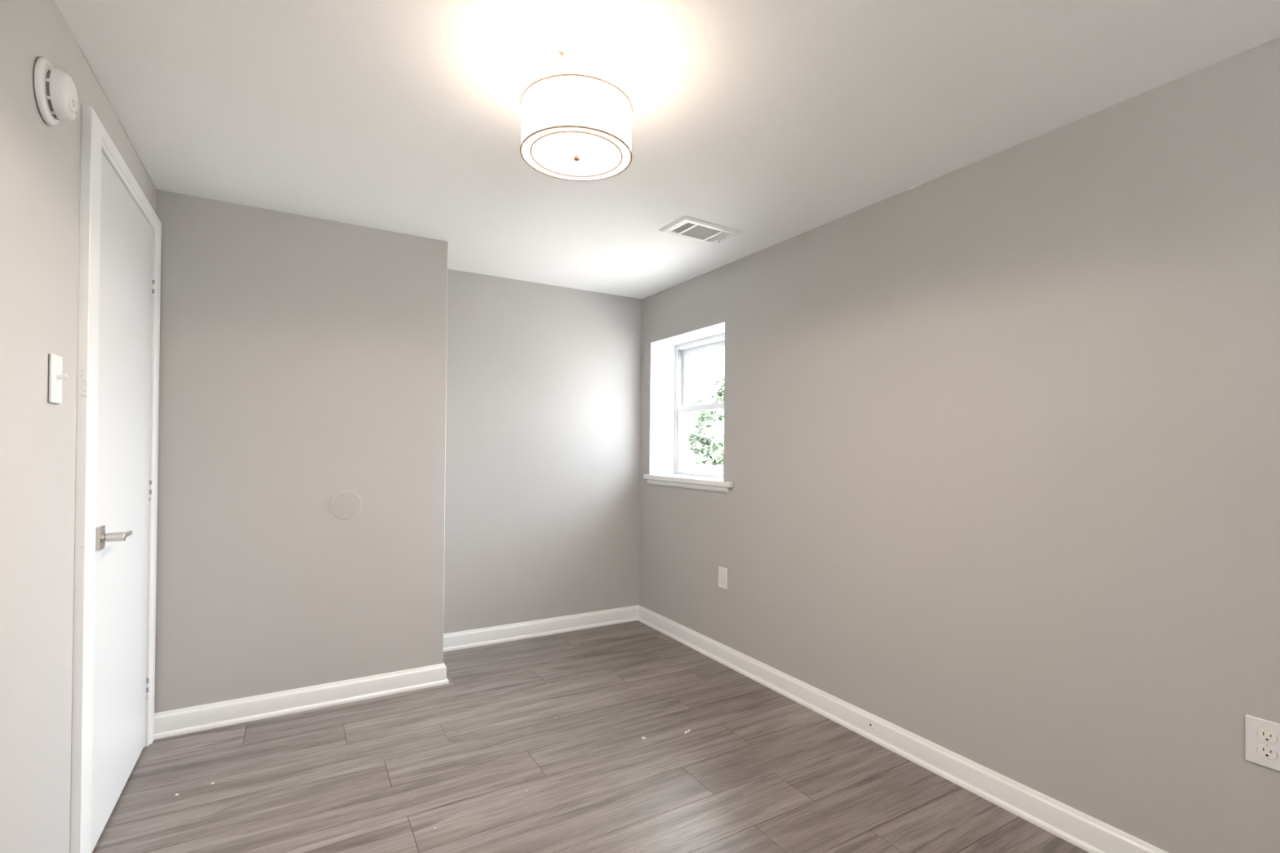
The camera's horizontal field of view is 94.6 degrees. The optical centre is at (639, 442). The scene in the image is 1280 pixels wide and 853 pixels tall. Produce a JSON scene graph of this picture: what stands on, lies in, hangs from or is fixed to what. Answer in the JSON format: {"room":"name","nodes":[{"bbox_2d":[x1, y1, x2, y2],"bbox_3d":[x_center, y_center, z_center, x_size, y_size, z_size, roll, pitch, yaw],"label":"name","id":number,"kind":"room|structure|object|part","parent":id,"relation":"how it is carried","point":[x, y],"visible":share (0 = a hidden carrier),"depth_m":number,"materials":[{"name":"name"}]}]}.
{"room":"empty bedroom","nodes":[
{"label":"empty bedroom","id":0,"kind":"room"},
{"bbox_2d":[0,0,155,852],"bbox_3d":[-0.823,0.112,0.308,0.121,2.300,5.766,1,0,-30],"label":"wall","id":1,"kind":"structure","parent":0,"point":[40,162],"depth_m":1.32,"materials":[{"name":"grey paint"}]},
{"bbox_2d":[33,57,78,126],"bbox_3d":[-1.322,-0.793,1.348,0.054,0.139,0.139,1,0,-30],"label":"smoke detector","id":2,"kind":"object","parent":1,"relation":"attached to","point":[55,90],"visible":1,"depth_m":1.31,"materials":[{"name":"white plastic"}]},
{"bbox_3d":[-1.338,-0.793,1.339,0.016,0.139,0.139,1,0,-30],"label":"plate","id":3,"kind":"part","parent":2,"relation":"part of","materials":[{"name":"white plastic"}]},
{"bbox_2d":[48,353,67,404],"bbox_3d":[-1.383,-0.152,1.411,0.026,0.115,0.070,1,0,-30],"label":"light switch","id":4,"kind":"object","parent":1,"relation":"attached to","point":[55,376],"visible":1,"depth_m":1.39,"materials":[{"name":"white plastic"}]},
{"bbox_2d":[70,103,161,852],"bbox_3d":[-1.727,0.152,1.984,0.021,2.102,0.970,1,0,-30],"label":"door frame","id":5,"kind":"structure","parent":1,"relation":"attached to","point":[95,139],"depth_m":1.60,"materials":[{"name":"white paint"}]},
{"bbox_2d":[90,151,155,852],"bbox_3d":[-1.776,0.169,1.992,0.183,2.066,0.808,1,0,-30],"label":"door","id":6,"kind":"structure","parent":1,"relation":"in","point":[127,284],"depth_m":1.95,"materials":[{"name":"white paint"}]},
{"bbox_3d":[-1.803,0.169,1.976,0.121,2.066,0.808,1,0,-30],"label":"frame","id":7,"kind":"part","parent":6,"relation":"part of","materials":[{"name":"white paint"}]},
{"bbox_3d":[-1.567,0.280,1.803,0.010,0.012,0.100,1,0,-30],"label":"lever","id":8,"kind":"part","parent":6,"relation":"part of","materials":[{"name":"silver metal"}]},
{"bbox_2d":[154,189,448,713],"bbox_3d":[-1.610,0.119,2.912,1.164,2.300,0.480,1,0,-30],"label":"wall","id":9,"kind":"structure","parent":0,"point":[303,359],"depth_m":2.66,"materials":[{"name":"grey paint"}]},
{"bbox_2d":[153,662,448,739],"bbox_3d":[-1.598,1.160,2.892,1.187,0.099,0.479,1,0,-30],"label":"baseboard","id":10,"kind":"structure","parent":9,"relation":"attached to","point":[169,723],"depth_m":2.65,"materials":[{"name":"white paint"}]},
{"bbox_2d":[331,491,361,519],"bbox_3d":[-1.374,0.290,2.770,0.129,0.129,0.005,1,0,-30],"label":"cover","id":11,"kind":"object","parent":9,"relation":"attached to","point":[345,504],"visible":1,"depth_m":2.77,"materials":[{"name":"grey paint"}]},
{"bbox_2d":[443,269,641,633],"bbox_3d":[-1.059,0.129,3.584,3.033,2.300,0.120,1,0,-30],"label":"wall","id":12,"kind":"structure","parent":0,"point":[543,412],"depth_m":3.75,"materials":[{"name":"grey paint"}]},
{"bbox_2d":[92,620,1088,852],"bbox_3d":[0.333,1.247,0.988,2.597,0.060,5.764,1,0,-30],"label":"floor","id":13,"kind":"structure","parent":0,"point":[756,769],"depth_m":2.16,"materials":[{"name":"grey wood"}]},
{"bbox_2d":[54,0,1279,299],"bbox_3d":[0.418,-1.095,1.038,3.133,0.154,6.166,1,0,-30],"label":"ceiling","id":14,"kind":"structure","parent":0,"point":[771,122],"depth_m":1.74,"materials":[{"name":"white paint"}]},
{"bbox_2d":[520,48,632,181],"bbox_3d":[-0.169,-0.892,1.591,0.299,0.265,0.299,1,0,-30],"label":"ceiling light","id":15,"kind":"object","parent":14,"relation":"attached to","point":[576,123],"visible":1,"depth_m":1.51,"materials":[{"name":"white fabric"}]},
{"bbox_2d":[522,127,630,179],"bbox_3d":[-0.171,-0.775,1.590,0.287,0.003,0.287,1,0,5],"label":"diffuser","id":16,"kind":"object","parent":15,"relation":"attached to","point":[559,153],"depth_m":1.57,"materials":[{"name":"white glass"}]},
{"bbox_2d":[658,215,742,244],"bbox_3d":[0.290,-1.001,2.819,0.346,0.024,0.205,1,0,-33],"label":"ceiling vent","id":17,"kind":"object","parent":14,"relation":"in","point":[687,227],"visible":1,"depth_m":2.80,"materials":[{"name":"white metal"}]},
{"bbox_2d":[639,36,1279,852],"bbox_3d":[1.602,0.144,1.734,0.320,2.300,5.766,1,0,-30],"label":"wall","id":18,"kind":"structure","parent":0,"point":[1001,451],"depth_m":1.94,"materials":[{"name":"grey paint"}]},
{"bbox_2d":[643,333,733,493],"bbox_3d":[0.403,-0.201,3.732,0.330,0.961,0.922,1,0,-30],"label":"window","id":19,"kind":"structure","parent":18,"relation":"in","point":[694,476],"depth_m":3.96,"materials":[{"name":"white plastic"}]},
{"bbox_3d":[0.364,0.232,3.709,0.250,0.032,0.922,1,0,-30],"label":"sill","id":20,"kind":"part","parent":19,"relation":"part of","materials":[{"name":"white paint"}]},
{"bbox_3d":[0.487,-0.231,3.812,0.104,0.898,0.799,1,0,-30],"label":"frame","id":21,"kind":"part","parent":19,"relation":"part of","materials":[{"name":"white plastic"}]},
{"bbox_3d":[0.460,-0.035,3.797,0.026,0.435,0.749,1,0,-30],"label":"sash","id":22,"kind":"part","parent":19,"relation":"part of","materials":[{"name":"white plastic"}]},
{"bbox_3d":[0.495,-0.432,3.817,0.026,0.430,0.749,1,0,-30],"label":"sash","id":23,"kind":"part","parent":19,"relation":"part of","materials":[{"name":"white plastic"}]},
{"bbox_2d":[718,566,727,590],"bbox_3d":[0.466,0.761,3.327,0.008,0.118,0.078,1,0,-30],"label":"wall outlet","id":24,"kind":"object","parent":18,"relation":"attached to","point":[722,572],"visible":1,"depth_m":3.32,"materials":[{"name":"white plastic"}]},
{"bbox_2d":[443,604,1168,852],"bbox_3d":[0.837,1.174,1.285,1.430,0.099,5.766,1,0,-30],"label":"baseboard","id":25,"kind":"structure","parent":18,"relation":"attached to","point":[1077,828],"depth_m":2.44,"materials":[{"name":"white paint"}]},
{"bbox_2d":[1244,714,1279,771],"bbox_3d":[1.559,0.748,1.468,0.008,0.116,0.080,1,0,-30],"label":"wall outlet","id":26,"kind":"object","parent":18,"relation":"attached to","point":[1262,735],"visible":1,"depth_m":1.47,"materials":[{"name":"white plastic"}]},
{"bbox_2d":[1257,745,1277,759],"bbox_3d":[1.557,0.768,1.467,0.002,0.028,0.034,1,0,-30],"label":"receptacle","id":27,"kind":"object","parent":26,"relation":"attached to","point":[1264,752],"depth_m":1.47,"materials":[{"name":"white plastic"}]},
{"bbox_2d":[1257,728,1277,743],"bbox_3d":[1.557,0.729,1.467,0.002,0.028,0.034,1,0,-30],"label":"receptacle","id":28,"kind":"object","parent":26,"relation":"attached to","point":[1264,735],"depth_m":1.47,"materials":[{"name":"white plastic"}]},
{"label":"outside","id":29,"kind":"structure","parent":0,"visible":0},
{"bbox_3d":[5.289,4.278,20.509,110.000,0.200,110.000,1,0,-30],"label":"ground","id":30,"kind":"structure","parent":29,"visible":0},
{"bbox_2d":[688,376,724,465],"bbox_3d":[1.810,1.433,12.365,3.305,5.928,2.968,0,0,38],"label":"tree","id":31,"kind":"object","parent":30,"relation":"on","point":[715,457],"visible":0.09,"depth_m":12.44,"materials":[{"name":"green plant"}]}
]}

